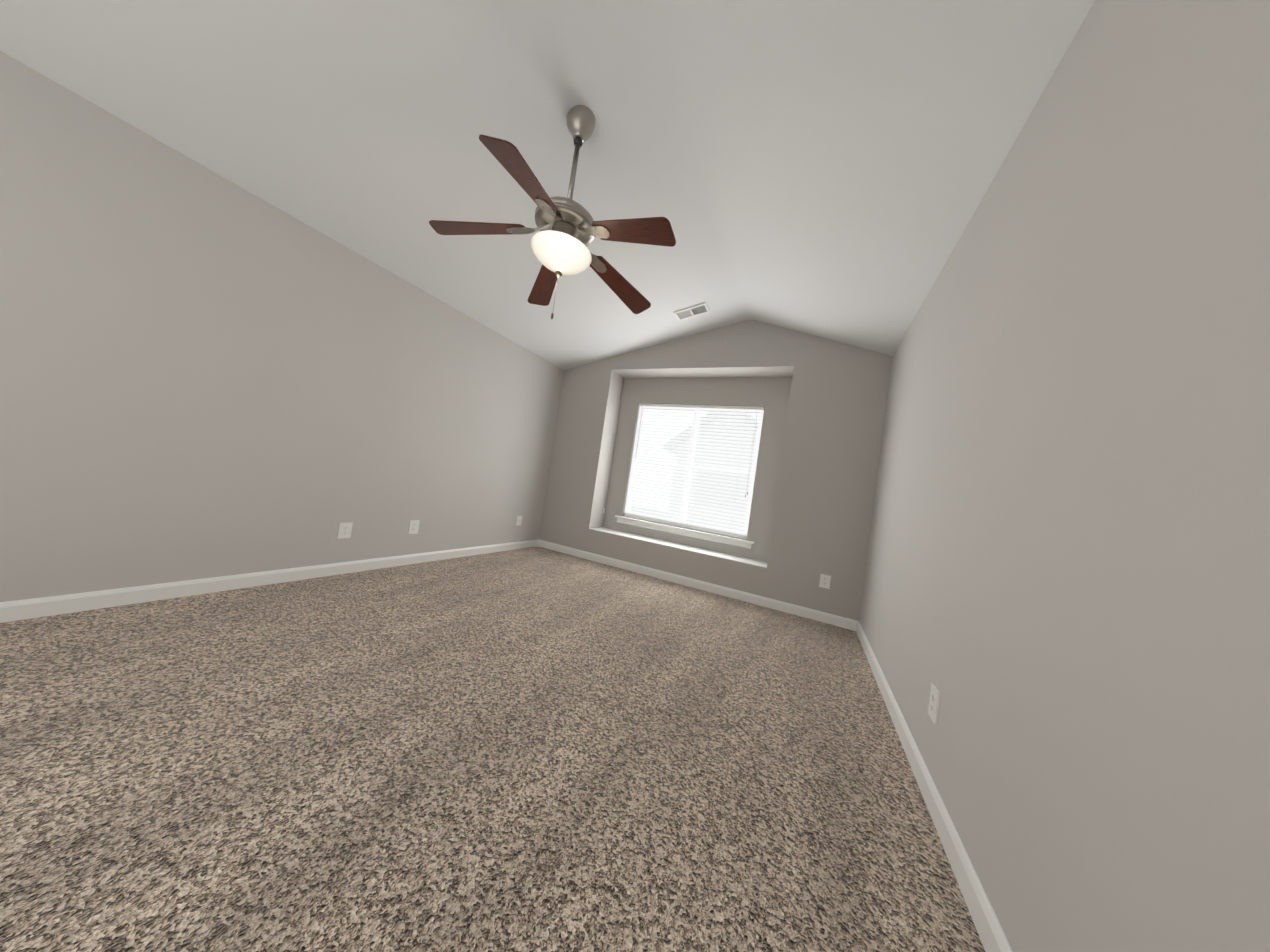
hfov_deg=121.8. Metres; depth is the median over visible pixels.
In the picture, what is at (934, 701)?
electrical outlet
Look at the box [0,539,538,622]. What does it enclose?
baseboard
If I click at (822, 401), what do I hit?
wall
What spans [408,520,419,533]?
electrical outlet
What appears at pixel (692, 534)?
window
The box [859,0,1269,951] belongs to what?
wall
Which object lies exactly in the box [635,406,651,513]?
blind cord
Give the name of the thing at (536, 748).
floor
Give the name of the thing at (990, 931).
baseboard
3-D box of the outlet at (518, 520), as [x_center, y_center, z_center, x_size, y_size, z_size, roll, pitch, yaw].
[-1.467,0.566,4.484,0.018,0.124,0.088,8,-1,26]
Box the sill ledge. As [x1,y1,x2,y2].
[589,527,767,567]
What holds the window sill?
attached to the wall at (822, 401)
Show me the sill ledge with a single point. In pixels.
(694, 549)
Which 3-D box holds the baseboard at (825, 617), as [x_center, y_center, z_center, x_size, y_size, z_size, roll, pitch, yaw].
[0.340,1.137,4.026,3.771,0.092,0.014,8,-1,26]
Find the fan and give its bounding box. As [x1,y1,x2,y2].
[429,105,675,318]
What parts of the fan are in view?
blade, blade, blade, pull chain, lamp shade, blade, blade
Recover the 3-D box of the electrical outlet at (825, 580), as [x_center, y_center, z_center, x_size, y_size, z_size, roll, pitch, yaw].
[1.794,0.995,3.337,0.088,0.124,0.009,8,-1,26]
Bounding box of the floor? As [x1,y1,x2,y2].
[0,546,984,951]
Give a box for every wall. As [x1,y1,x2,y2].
[0,51,562,601]
[539,320,892,620]
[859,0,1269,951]
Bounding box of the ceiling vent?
[674,302,709,320]
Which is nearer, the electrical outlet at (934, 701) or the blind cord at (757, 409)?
the electrical outlet at (934, 701)
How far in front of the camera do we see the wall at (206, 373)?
2.08 m
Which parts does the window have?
window blind rails, window blind slats, vinyl window frame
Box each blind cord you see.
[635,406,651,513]
[730,409,757,533]
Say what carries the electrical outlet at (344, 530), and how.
attached to the wall at (206, 373)
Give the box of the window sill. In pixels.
[615,515,753,543]
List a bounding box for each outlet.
[337,522,352,538]
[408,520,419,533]
[516,516,521,525]
[819,574,830,588]
[928,683,940,725]
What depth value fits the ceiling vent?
3.63 m
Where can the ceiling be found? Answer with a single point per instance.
(824, 168)
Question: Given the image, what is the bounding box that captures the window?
[617,403,763,548]
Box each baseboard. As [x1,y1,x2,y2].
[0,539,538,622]
[538,540,857,630]
[856,621,1012,951]
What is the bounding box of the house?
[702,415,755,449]
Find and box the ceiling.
[0,0,1094,369]
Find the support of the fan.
hanging from the ceiling

